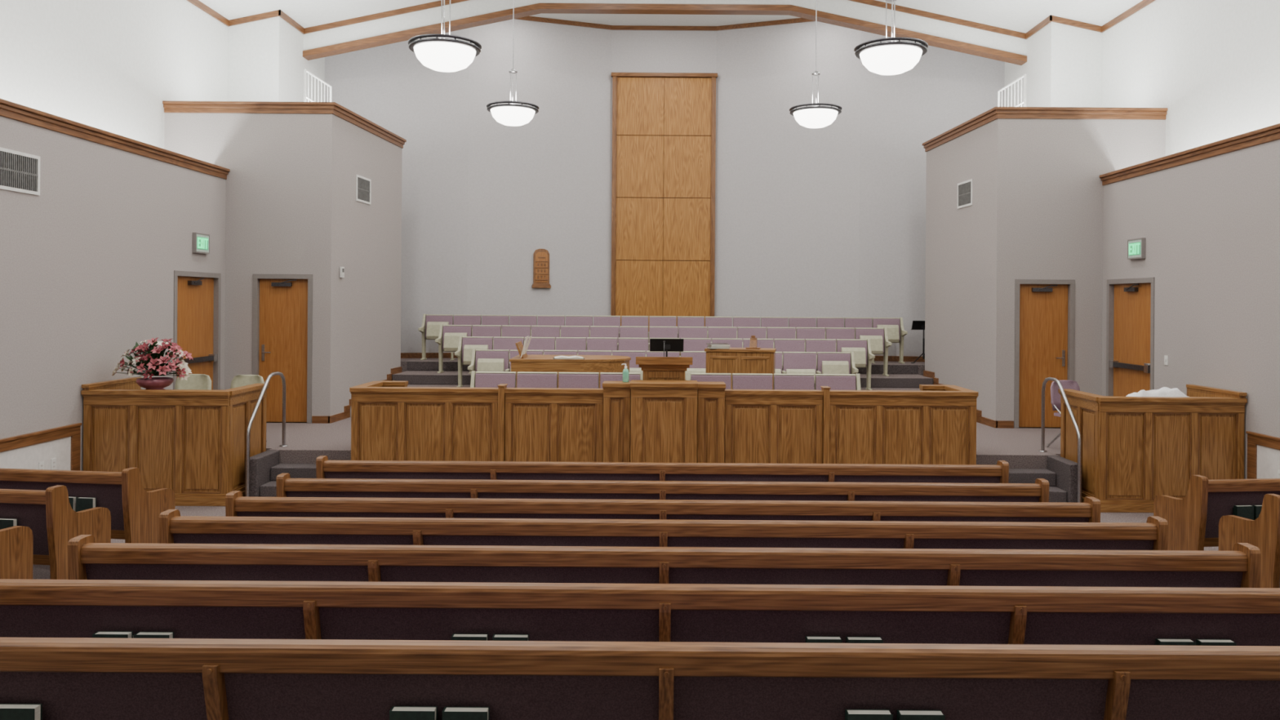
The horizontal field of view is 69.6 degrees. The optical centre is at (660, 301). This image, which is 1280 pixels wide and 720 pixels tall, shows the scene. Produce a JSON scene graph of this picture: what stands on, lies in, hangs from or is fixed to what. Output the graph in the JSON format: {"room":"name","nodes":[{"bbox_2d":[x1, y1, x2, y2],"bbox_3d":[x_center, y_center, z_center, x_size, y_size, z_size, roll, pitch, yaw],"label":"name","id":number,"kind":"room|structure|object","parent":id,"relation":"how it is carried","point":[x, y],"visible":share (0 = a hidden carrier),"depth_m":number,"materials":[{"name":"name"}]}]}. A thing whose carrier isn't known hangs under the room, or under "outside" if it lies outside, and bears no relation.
{"room":"house of worship","nodes":[
{"label":"house of worship","id":0,"kind":"room"},
{"bbox_2d":[0,115,226,471],"bbox_3d":[-7.177,0.315,5.075,0.950,4.670,18.150,0,0,0],"label":"wall","id":1,"kind":"structure","parent":0,"point":[88,262],"depth_m":10.67,"materials":[{"name":"grey paint"}]},
{"bbox_2d":[0,146,39,195],"bbox_3d":[-6.682,-1.357,9.425,0.012,0.420,0.950,0,0,0],"label":"air vent","id":2,"kind":"object","parent":1,"relation":"in","point":[20,171],"visible":1,"depth_m":9.59,"materials":[{"name":"white plastic"}]},
{"bbox_2d":[0,436,71,470],"bbox_3d":[-6.708,1.938,3.225,0.012,0.830,14.450,0,0,0],"label":"wainscot panel","id":3,"kind":"object","parent":1,"relation":"attached to","point":[28,457],"depth_m":9.94,"materials":[{"name":"paint"}]},
{"bbox_2d":[0,422,81,471],"bbox_3d":[-6.691,1.873,3.300,0.045,0.960,14.600,0,0,0],"label":"trim","id":4,"kind":"structure","parent":1,"relation":"attached to","point":[73,431],"depth_m":10.10,"materials":[{"name":"brown wood"}]},
{"bbox_2d":[38,461,44,469],"bbox_3d":[-6.695,1.791,9.950,0.012,0.125,0.080,0,0,0],"label":"wall outlet","id":5,"kind":"object","parent":1,"relation":"attached to","point":[41,464],"visible":0.73,"depth_m":9.94,"materials":[{"name":"white plastic"}]},
{"bbox_2d":[50,457,56,470],"bbox_3d":[-6.695,1.791,10.150,0.012,0.125,0.080,0,0,0],"label":"wall outlet","id":6,"kind":"object","parent":1,"relation":"attached to","point":[53,461],"visible":0.98,"depth_m":10.14,"materials":[{"name":"white plastic"}]},
{"bbox_2d":[0,97,230,179],"bbox_3d":[-6.774,-1.968,5.075,0.305,0.160,18.150,0,0,0],"label":"cap","id":7,"kind":"object","parent":1,"relation":"attached to","point":[9,109],"visible":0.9,"depth_m":10.95,"materials":[{"name":"brown wood"}]},
{"bbox_2d":[173,270,221,390],"bbox_3d":[-6.752,0.708,13.325,0.143,2.290,1.330,0,0,0],"label":"door","id":8,"kind":"structure","parent":1,"relation":"in","point":[197,295],"depth_m":13.46,"materials":[{"name":"brown wood"}]},
{"bbox_2d":[191,232,209,253],"bbox_3d":[-6.665,-0.852,13.350,0.059,0.290,0.400,0,0,0],"label":"exit sign","id":9,"kind":"object","parent":1,"relation":"attached to","point":[200,242],"visible":1,"depth_m":13.29,"materials":[{"name":"green plastic"}]},
{"bbox_2d":[0,0,227,148],"bbox_3d":[-7.716,-1.304,6.100,0.150,7.900,20.200,0,0,0],"label":"wall","id":10,"kind":"structure","parent":0,"point":[108,65],"depth_m":12.78,"materials":[{"name":"white paint"}]},
{"bbox_2d":[227,16,324,102],"bbox_3d":[-7.263,-1.801,18.300,1.050,8.900,4.200,0,0,0],"label":"wall pier","id":11,"kind":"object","parent":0,"point":[266,62],"depth_m":16.20,"materials":[{"name":"white paint"}]},
{"bbox_2d":[164,112,402,422],"bbox_3d":[-6.264,-0.184,15.725,2.770,5.680,3.150,0,0,0],"label":"wall","id":12,"kind":"structure","parent":0,"point":[291,206],"depth_m":14.15,"materials":[{"name":"grey painted plaster"}]},
{"bbox_2d":[252,273,312,422],"bbox_3d":[-5.815,0.714,14.201,0.920,2.290,0.133,0,0,0],"label":"door","id":13,"kind":"structure","parent":12,"relation":"in","point":[282,304],"depth_m":14.21,"materials":[{"name":"brown wood"}]},
{"bbox_2d":[162,100,406,148],"bbox_3d":[-6.212,-2.989,15.725,2.835,0.170,3.280,0,0,0],"label":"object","id":14,"kind":"structure","parent":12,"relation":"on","point":[170,106],"depth_m":14.13,"materials":[{"name":"brown wood"}]},
{"bbox_2d":[303,68,331,102],"bbox_3d":[-5.777,-3.354,15.525,0.040,0.866,1.190,0,0,0],"label":"guard rail","id":15,"kind":"object","parent":12,"relation":"on","point":[304,69],"visible":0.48,"depth_m":15.28,"materials":[{"name":"white plastic"}]},
{"bbox_2d":[339,266,344,277],"bbox_3d":[-5.014,-0.470,14.499,0.045,0.170,0.100,0,0,3],"label":"thermostat","id":16,"kind":"object","parent":12,"relation":"attached to","point":[341,268],"visible":1,"depth_m":14.46,"materials":[{"name":"white plastic"}]},
{"bbox_2d":[311,366,401,423],"bbox_3d":[-5.182,1.539,15.380,1.443,0.650,3.683,0,0,30],"label":"baseboard","id":17,"kind":"structure","parent":12,"relation":"attached to","point":[346,414],"depth_m":14.51,"materials":[{"name":"brown wood"}]},
{"bbox_2d":[355,174,371,204],"bbox_3d":[-4.972,-1.880,15.409,0.013,0.430,0.620,0,0,3],"label":"air vent","id":18,"kind":"object","parent":12,"relation":"in","point":[362,184],"visible":1,"depth_m":15.38,"materials":[{"name":"white plastic"}]},
{"bbox_2d":[32,506,1279,587],"bbox_3d":[0.034,2.250,3.550,13.500,0.900,15.100,0,0,0],"label":"floor","id":19,"kind":"structure","parent":0,"point":[39,571],"depth_m":10.30,"materials":[{"name":"carpet"}]},
{"bbox_2d":[0,525,33,579],"bbox_3d":[-5.633,1.847,6.723,1.736,0.908,0.647,0,0,7],"label":"pew","id":20,"kind":"object","parent":19,"relation":"on","point":[16,541],"visible":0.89,"depth_m":6.79,"materials":[{"name":"brown wood"}]},
{"bbox_2d":[0,484,111,579],"bbox_3d":[-5.554,1.897,7.573,1.736,0.908,0.647,0,0,7],"label":"pew","id":21,"kind":"object","parent":19,"relation":"on","point":[49,513],"visible":0.61,"depth_m":7.27,"materials":[{"name":"brown wood"}]},
{"bbox_2d":[0,467,175,543],"bbox_3d":[-5.454,1.908,8.413,1.736,0.908,0.647,0,0,7],"label":"pew","id":22,"kind":"object","parent":19,"relation":"on","point":[135,511],"visible":0.38,"depth_m":8.12,"materials":[{"name":"brown wood"}]},
{"bbox_2d":[80,377,269,506],"bbox_3d":[-5.842,1.659,11.165,1.733,1.400,1.092,0,0,0],"label":"enclosure","id":23,"kind":"object","parent":19,"relation":"on","point":[191,443],"visible":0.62,"depth_m":10.68,"materials":[{"name":"brown wood"}]},
{"bbox_2d":[111,337,197,389],"bbox_3d":[-6.057,0.741,11.012,0.963,0.647,0.588,0,0,0],"label":"flower arrangement","id":24,"kind":"object","parent":23,"relation":"on","point":[152,358],"visible":0.99,"depth_m":10.94,"materials":[{"name":"pink plant"}]},
{"bbox_2d":[245,371,288,497],"bbox_3d":[-4.872,1.625,11.380,0.100,1.481,1.140,0,0,0],"label":"stair handrail","id":25,"kind":"object","parent":19,"relation":"on","point":[262,393],"visible":0.82,"depth_m":11.14,"materials":[{"name":"metal"}]},
{"bbox_2d":[244,450,315,497],"bbox_3d":[-4.337,2.119,11.270,1.225,0.499,0.640,0,0,0],"label":"carpeted steps","id":26,"kind":"structure","parent":19,"relation":"on","point":[264,467],"depth_m":11.21,"materials":[{"name":"carpet"}]},
{"bbox_2d":[0,637,1279,719],"bbox_3d":[0.018,1.636,3.531,6.536,0.908,0.647,0,0,0],"label":"pew","id":27,"kind":"object","parent":19,"relation":"on","point":[42,678],"visible":1,"depth_m":3.28,"materials":[{"name":"brown wood"}]},
{"bbox_2d":[0,578,1279,646],"bbox_3d":[0.018,1.706,4.441,6.536,0.908,0.647,0,0,0],"label":"pew","id":28,"kind":"object","parent":19,"relation":"on","point":[29,608],"visible":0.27,"depth_m":4.18,"materials":[{"name":"brown wood"}]},
{"bbox_2d":[275,473,1048,502],"bbox_3d":[0.016,1.946,8.097,6.536,0.908,0.647,0,0,0],"label":"pew","id":29,"kind":"object","parent":19,"relation":"on","point":[286,486],"visible":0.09,"depth_m":7.80,"materials":[{"name":"brown wood"}]},
{"bbox_2d":[315,455,1008,483],"bbox_3d":[0.016,1.946,8.996,6.536,0.908,0.647,0,0,0],"label":"pew","id":30,"kind":"object","parent":19,"relation":"on","point":[325,468],"visible":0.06,"depth_m":8.70,"materials":[{"name":"brown wood"}]},
{"bbox_2d":[225,490,1101,522],"bbox_3d":[0.017,1.911,7.186,6.536,0.908,0.647,0,0,0],"label":"pew","id":31,"kind":"object","parent":19,"relation":"on","point":[236,505],"visible":0.14,"depth_m":6.89,"materials":[{"name":"brown wood"}]},
{"bbox_2d":[159,509,1168,550],"bbox_3d":[0.017,1.846,6.277,6.536,0.908,0.647,0,0,0],"label":"pew","id":32,"kind":"object","parent":19,"relation":"on","point":[174,528],"visible":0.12,"depth_m":5.98,"materials":[{"name":"brown wood"}]},
{"bbox_2d":[67,534,1261,587],"bbox_3d":[0.018,1.781,5.356,6.536,0.908,0.647,0,0,0],"label":"pew","id":33,"kind":"object","parent":19,"relation":"on","point":[87,559],"visible":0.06,"depth_m":5.07,"materials":[{"name":"brown wood"}]},
{"bbox_2d":[1008,455,1081,502],"bbox_3d":[4.407,2.180,11.270,1.225,0.499,0.640,0,0,0],"label":"carpeted steps","id":34,"kind":"structure","parent":19,"relation":"on","point":[1061,473],"depth_m":11.22,"materials":[{"name":"carpet"}]},
{"bbox_2d":[1038,377,1081,502],"bbox_3d":[4.948,1.694,11.380,0.100,1.481,1.140,0,0,0],"label":"stair handrail","id":35,"kind":"object","parent":19,"relation":"on","point":[1043,388],"visible":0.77,"depth_m":11.18,"materials":[{"name":"metal"}]},
{"bbox_2d":[1057,384,1247,512],"bbox_3d":[5.918,1.742,11.165,1.733,1.400,1.092,0,0,0],"label":"enclosure","id":36,"kind":"object","parent":19,"relation":"on","point":[1135,451],"visible":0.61,"depth_m":10.68,"materials":[{"name":"brown wood"}]},
{"bbox_2d":[1125,386,1187,396],"bbox_3d":[5.943,1.083,10.980,0.700,0.131,0.310,0,0,0],"label":"cloth","id":37,"kind":"object","parent":36,"relation":"on","point":[1164,391],"visible":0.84,"depth_m":10.89,"materials":[{"name":"white fabric"}]},
{"bbox_2d":[1153,475,1279,551],"bbox_3d":[5.527,1.985,8.413,1.736,0.908,0.647,0,0,-7],"label":"pew","id":38,"kind":"object","parent":19,"relation":"on","point":[1193,520],"visible":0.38,"depth_m":8.11,"materials":[{"name":"brown wood"}]},
{"bbox_2d":[1218,493,1279,587],"bbox_3d":[5.627,1.975,7.573,1.736,0.908,0.647,0,0,-7],"label":"pew","id":39,"kind":"object","parent":19,"relation":"on","point":[1263,532],"visible":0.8,"depth_m":7.30,"materials":[{"name":"brown wood"}]},
{"bbox_2d":[392,358,933,391],"bbox_3d":[0.036,1.940,17.544,13.580,1.520,5.312,0,0,0],"label":"steps","id":40,"kind":"structure","parent":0,"point":[907,375],"depth_m":17.10,"materials":[{"name":"carpet"}]},
{"bbox_2d":[417,314,907,363],"bbox_3d":[0.045,0.726,18.160,9.535,0.909,0.480,0,0,0],"label":"choir seats","id":41,"kind":"object","parent":40,"relation":"on","point":[430,327],"visible":0.44,"depth_m":18.25,"materials":[{"name":"fabric"}]},
{"bbox_2d":[435,324,891,376],"bbox_3d":[0.054,0.906,17.210,8.425,0.909,0.480,0,0,0],"label":"choir seats","id":42,"kind":"object","parent":40,"relation":"on","point":[447,340],"visible":0.38,"depth_m":17.30,"materials":[{"name":"fabric"}]},
{"bbox_2d":[467,349,858,383],"bbox_3d":[0.041,1.266,15.280,6.392,0.909,0.480,0,0,0],"label":"choir seats","id":43,"kind":"object","parent":40,"relation":"on","point":[482,360],"visible":0.29,"depth_m":15.37,"materials":[{"name":"fabric"}]},
{"bbox_2d":[454,336,875,390],"bbox_3d":[0.072,1.086,16.240,7.315,0.909,0.480,0,0,0],"label":"choir seats","id":44,"kind":"object","parent":40,"relation":"on","point":[863,355],"visible":0.34,"depth_m":16.33,"materials":[{"name":"fabric"}]},
{"bbox_2d":[911,320,924,363],"bbox_3d":[5.165,0.790,17.996,0.460,0.848,0.373,0,0,0],"label":"music stand","id":45,"kind":"object","parent":40,"relation":"on","point":[917,325],"visible":0.71,"depth_m":18.04,"materials":[{"name":"black metal"}]},
{"bbox_2d":[266,417,1060,469],"bbox_3d":[0.034,2.300,13.055,13.500,0.800,3.690,0,0,0],"label":"stairs","id":46,"kind":"structure","parent":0,"point":[1020,447],"depth_m":12.28,"materials":[{"name":"carpet"}]},
{"bbox_2d":[174,373,211,390],"bbox_3d":[-6.213,1.416,12.079,0.470,0.900,0.560,0,0,-6],"label":"folding chair","id":47,"kind":"object","parent":46,"relation":"on","point":[201,381],"visible":0.29,"depth_m":12.30,"materials":[{"name":"beige plastic"}]},
{"bbox_2d":[230,374,266,441],"bbox_3d":[-5.507,1.421,12.029,0.470,0.900,0.560,0,0,6],"label":"folding chair","id":48,"kind":"object","parent":46,"relation":"on","point":[239,380],"visible":0.27,"depth_m":12.26,"materials":[{"name":"beige plastic"}]},
{"bbox_2d":[470,370,642,388],"bbox_3d":[-1.360,1.406,12.050,2.300,0.969,0.480,0,0,0],"label":"seats","id":49,"kind":"object","parent":46,"relation":"on","point":[478,379],"visible":0.34,"depth_m":12.15,"materials":[{"name":"fabric"}]},
{"bbox_2d":[509,335,631,387],"bbox_3d":[-1.365,1.190,13.452,1.861,1.400,1.128,0,0,-2],"label":"grand piano","id":50,"kind":"object","parent":46,"relation":"on","point":[522,362],"visible":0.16,"depth_m":12.93,"materials":[{"name":"brown wood"}]},
{"bbox_2d":[552,355,584,359],"bbox_3d":[-1.306,0.788,13.100,0.440,0.034,0.300,0,0,-9],"label":"open hymnbook","id":51,"kind":"object","parent":50,"relation":"on","point":[557,357],"visible":1,"depth_m":12.98,"materials":[{"name":"white paper"}]},
{"bbox_2d":[349,380,978,464],"bbox_3d":[0.038,1.675,11.370,7.540,1.450,1.240,0,0,0],"label":"panelling","id":52,"kind":"object","parent":46,"relation":"attached to","point":[646,421],"visible":0.6,"depth_m":11.01,"materials":[{"name":"brown wood"}]},
{"bbox_2d":[621,363,629,382],"bbox_3d":[-0.418,0.851,11.042,0.081,0.221,0.076,0,0,41],"label":"hand sanitizer bottle","id":53,"kind":"object","parent":52,"relation":"on","point":[625,371],"visible":1,"depth_m":11.01,"materials":[{"name":"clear plastic"}]},
{"bbox_2d":[635,341,693,380],"bbox_3d":[0.042,1.191,11.435,0.690,1.418,0.570,0,0,0],"label":"lectern","id":54,"kind":"object","parent":46,"relation":"on","point":[653,368],"visible":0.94,"depth_m":11.21,"materials":[{"name":"brown wood"}]},
{"bbox_2d":[649,338,683,356],"bbox_3d":[0.085,1.200,12.556,0.494,1.398,0.434,0,0,0],"label":"music stand","id":55,"kind":"object","parent":46,"relation":"on","point":[655,344],"visible":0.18,"depth_m":12.60,"materials":[{"name":"black metal"}]},
{"bbox_2d":[704,347,776,389],"bbox_3d":[1.166,1.288,13.336,1.040,1.240,0.700,0,0,9],"label":"organ console","id":56,"kind":"object","parent":46,"relation":"on","point":[731,360],"visible":0.43,"depth_m":13.02,"materials":[{"name":"brown wood"}]},
{"bbox_2d":[706,342,730,348],"bbox_3d":[0.827,0.628,13.160,0.302,0.075,0.200,0,0,-11],"label":"stack","id":57,"kind":"object","parent":56,"relation":"on","point":[711,345],"visible":1,"depth_m":13.07,"materials":[{"name":"paper"}]},
{"bbox_2d":[746,335,760,349],"bbox_3d":[1.326,0.574,13.140,0.200,0.190,0.140,0,0,11],"label":"metronome","id":58,"kind":"object","parent":56,"relation":"on","point":[753,343],"visible":1,"depth_m":13.12,"materials":[{"name":"brown wood"}]},
{"bbox_2d":[686,372,861,390],"bbox_3d":[1.490,1.426,12.050,2.300,0.969,0.480,0,0,0],"label":"seats","id":59,"kind":"object","parent":46,"relation":"on","point":[740,380],"visible":0.27,"depth_m":12.15,"materials":[{"name":"fabric"}]},
{"bbox_2d":[1046,380,1079,447],"bbox_3d":[5.451,1.498,12.077,0.470,0.900,0.560,0,0,-17],"label":"folding chair","id":60,"kind":"object","parent":46,"relation":"on","point":[1055,402],"visible":0.35,"depth_m":12.23,"materials":[{"name":"fabric"}]},
{"bbox_2d":[324,18,1004,356],"bbox_3d":[0.062,-1.750,19.300,13.600,8.900,1.800,0,0,0],"label":"wall","id":61,"kind":"structure","parent":0,"point":[828,221],"depth_m":19.19,"materials":[{"name":"white paint"}]},
{"bbox_2d":[531,248,551,288],"bbox_3d":[-2.513,-0.713,19.439,0.400,0.830,0.071,0,0,-20],"label":"board","id":62,"kind":"object","parent":61,"relation":"attached to","point":[540,256],"visible":1,"depth_m":19.42,"materials":[{"name":"brown wood"}]},
{"bbox_2d":[400,352,924,361],"bbox_3d":[0.042,1.125,19.195,13.600,0.110,1.630,0,0,0],"label":"baseboard","id":63,"kind":"structure","parent":61,"relation":"attached to","point":[403,355],"depth_m":18.78,"materials":[{"name":"brown wood"}]},
{"bbox_2d":[610,71,717,355],"bbox_3d":[0.063,-1.890,19.938,2.300,6.140,0.115,0,0,0],"label":"wall panel","id":64,"kind":"object","parent":61,"relation":"attached to","point":[663,188],"visible":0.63,"depth_m":19.92,"materials":[{"name":"brown wood"}]},
{"bbox_2d":[515,15,815,30],"bbox_3d":[0.092,-5.955,19.190,13.600,0.090,1.640,0,0,0],"label":"trim","id":65,"kind":"structure","parent":61,"relation":"attached to","point":[525,18],"depth_m":19.81,"materials":[{"name":"brown wood"}]},
{"bbox_2d":[529,13,800,26],"bbox_3d":[0.092,-6.050,18.900,13.600,0.100,3.000,0,0,0],"label":"ceiling","id":66,"kind":"structure","parent":0,"point":[672,20],"depth_m":19.48,"materials":[{"name":"white paint"}]},
{"bbox_2d":[199,0,1142,32],"bbox_3d":[0.090,-5.784,6.550,16.000,1.896,21.500,0,0,0],"label":"ceiling","id":67,"kind":"structure","parent":0,"point":[1020,15],"depth_m":16.39,"materials":[{"name":"white paint"}]},
{"bbox_2d":[186,0,305,34],"bbox_3d":[-7.150,-5.004,6.650,0.930,0.307,21.300,0,0,0],"label":"trim","id":68,"kind":"structure","parent":67,"relation":"attached to","point":[197,3],"depth_m":16.17,"materials":[{"name":"brown wood"}]},
{"bbox_2d":[407,0,481,71],"bbox_3d":[-2.260,-4.250,9.700,0.760,3.615,0.760,0,0,0],"label":"pendant lamp","id":69,"kind":"object","parent":67,"relation":"hanging from","point":[442,55],"visible":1,"depth_m":9.49,"materials":[{"name":"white glass"}]},
{"bbox_2d":[486,0,539,125],"bbox_3d":[-2.140,-4.327,13.400,0.760,3.511,0.760,0,0,0],"label":"pendant lamp","id":70,"kind":"object","parent":67,"relation":"hanging from","point":[508,113],"visible":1,"depth_m":13.20,"materials":[{"name":"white glass"}]},
{"bbox_2d":[302,0,1026,65],"bbox_3d":[0.089,-5.551,17.402,13.600,1.982,0.275,0,0,0],"label":"trim","id":71,"kind":"structure","parent":67,"relation":"attached to","point":[541,7],"depth_m":17.27,"materials":[{"name":"brown wood"}]},
{"bbox_2d":[303,0,1026,55],"bbox_3d":[0.090,-5.735,17.400,13.600,2.330,0.200,0,0,0],"label":"fascia","id":72,"kind":"object","parent":67,"relation":"attached to","point":[469,8],"depth_m":17.30,"materials":[{"name":"white paint"}]},
{"bbox_2d":[789,0,842,128],"bbox_3d":[2.270,-4.299,13.400,0.760,3.517,0.760,0,0,0],"label":"pendant lamp","id":73,"kind":"object","parent":67,"relation":"hanging from","point":[810,117],"visible":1,"depth_m":13.20,"materials":[{"name":"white glass"}]},
{"bbox_2d":[853,0,928,75],"bbox_3d":[2.440,-4.215,9.700,0.760,3.611,0.760,0,0,0],"label":"pendant lamp","id":74,"kind":"object","parent":67,"relation":"hanging from","point":[886,58],"visible":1,"depth_m":9.49,"materials":[{"name":"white glass"}]},
{"bbox_2d":[1025,0,1155,39],"bbox_3d":[7.320,-4.902,6.650,0.930,0.307,21.300,0,0,0],"label":"trim","id":75,"kind":"structure","parent":67,"relation":"attached to","point":[1143,3],"depth_m":16.17,"materials":[{"name":"brown wood"}]},
{"bbox_2d":[924,118,1165,428],"bbox_3d":[6.366,-0.095,15.725,2.770,5.680,3.150,0,0,0],"label":"wall","id":76,"kind":"structure","parent":0,"point":[1036,210],"depth_m":14.15,"materials":[{"name":"grey paint"}]},
{"bbox_2d":[957,178,972,208],"bbox_3d":[5.098,-1.809,15.410,0.013,0.430,0.620,0,0,-3],"label":"air vent","id":77,"kind":"object","parent":76,"relation":"in","point":[965,188],"visible":1,"depth_m":15.38,"materials":[{"name":"white plastic"}]},
{"bbox_2d":[923,370,1013,428],"bbox_3d":[5.260,1.612,15.380,1.443,0.650,3.683,0,0,-30],"label":"baseboard","id":78,"kind":"structure","parent":76,"relation":"attached to","point":[994,424],"depth_m":14.47,"materials":[{"name":"brown wood"}]},
{"bbox_2d":[997,74,1026,106],"bbox_3d":[5.923,-3.272,15.525,0.040,0.866,1.190,0,0,0],"label":"guard rail","id":79,"kind":"object","parent":76,"relation":"on","point":[1024,76],"visible":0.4,"depth_m":15.37,"materials":[{"name":"white plastic"}]},
{"bbox_2d":[1013,279,1075,427],"bbox_3d":[5.905,0.796,14.201,0.920,2.290,0.133,0,0,0],"label":"door","id":80,"kind":"structure","parent":76,"relation":"in","point":[1045,308],"depth_m":14.21,"materials":[{"name":"brown wood"}]},
{"bbox_2d":[922,106,1168,151],"bbox_3d":[6.353,-2.901,15.725,2.835,0.170,3.280,0,0,0],"label":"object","id":81,"kind":"structure","parent":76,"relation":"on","point":[995,113],"depth_m":14.13,"materials":[{"name":"brown wood"}]},
{"bbox_2d":[1004,21,1102,106],"bbox_3d":[7.387,-1.698,18.300,1.050,8.900,4.200,0,0,0],"label":"wall pier","id":82,"kind":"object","parent":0,"point":[1063,67],"depth_m":16.20,"materials":[{"name":"white paint"}]},
{"bbox_2d":[1102,138,1279,479],"bbox_3d":[7.272,0.416,5.075,0.950,4.670,18.150,0,0,0],"label":"wall","id":83,"kind":"structure","parent":0,"point":[1210,226],"depth_m":11.33,"materials":[{"name":"grey paint"}]},
{"bbox_2d":[1106,276,1155,395],"bbox_3d":[6.841,0.803,13.325,0.143,2.290,1.330,0,0,0],"label":"door","id":84,"kind":"structure","parent":83,"relation":"in","point":[1130,322],"depth_m":13.41,"materials":[{"name":"brown wood"}]},
{"bbox_2d":[1127,237,1146,259],"bbox_3d":[6.776,-0.758,13.100,0.059,0.290,0.400,0,0,0],"label":"exit sign","id":85,"kind":"object","parent":83,"relation":"attached to","point":[1136,247],"visible":1,"depth_m":13.04,"materials":[{"name":"green plastic"}]},
{"bbox_2d":[1164,355,1168,364],"bbox_3d":[6.785,0.782,12.350,0.020,0.130,0.080,0,0,0],"label":"light switch","id":86,"kind":"object","parent":83,"relation":"attached to","point":[1166,357],"visible":1,"depth_m":12.34,"materials":[{"name":"white plastic"}]},
{"bbox_2d":[1099,123,1279,185],"bbox_3d":[6.901,-1.872,5.075,0.305,0.160,18.150,0,0,0],"label":"cap","id":87,"kind":"object","parent":83,"relation":"attached to","point":[1271,133],"visible":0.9,"depth_m":11.59,"materials":[{"name":"brown wood"}]},
{"bbox_2d":[1245,431,1279,479],"bbox_3d":[6.764,1.967,3.300,0.045,0.960,14.600,0,0,0],"label":"trim","id":88,"kind":"structure","parent":83,"relation":"attached to","point":[1254,439],"depth_m":10.46,"materials":[{"name":"brown wood"}]},
{"bbox_2d":[1257,444,1279,479],"bbox_3d":[6.780,2.033,3.225,0.012,0.830,14.450,0,0,0],"label":"wainscot panel","id":89,"kind":"object","parent":83,"relation":"attached to","point":[1268,458],"depth_m":10.27,"materials":[{"name":"paint"}]},
{"bbox_2d":[1277,470,1279,478],"bbox_3d":[6.769,1.905,10.050,0.012,0.125,0.080,0,0,0],"label":"wall outlet","id":90,"kind":"object","parent":83,"relation":"attached to","point":[1278,471],"visible":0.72,"depth_m":10.06,"materials":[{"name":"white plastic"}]},
{"bbox_2d":[1102,0,1279,155],"bbox_3d":[7.834,-1.195,6.100,0.150,7.900,20.200,0,0,0],"label":"wall","id":91,"kind":"structure","parent":0,"point":[1215,64],"depth_m":13.29,"materials":[{"name":"white paint"}]}
]}

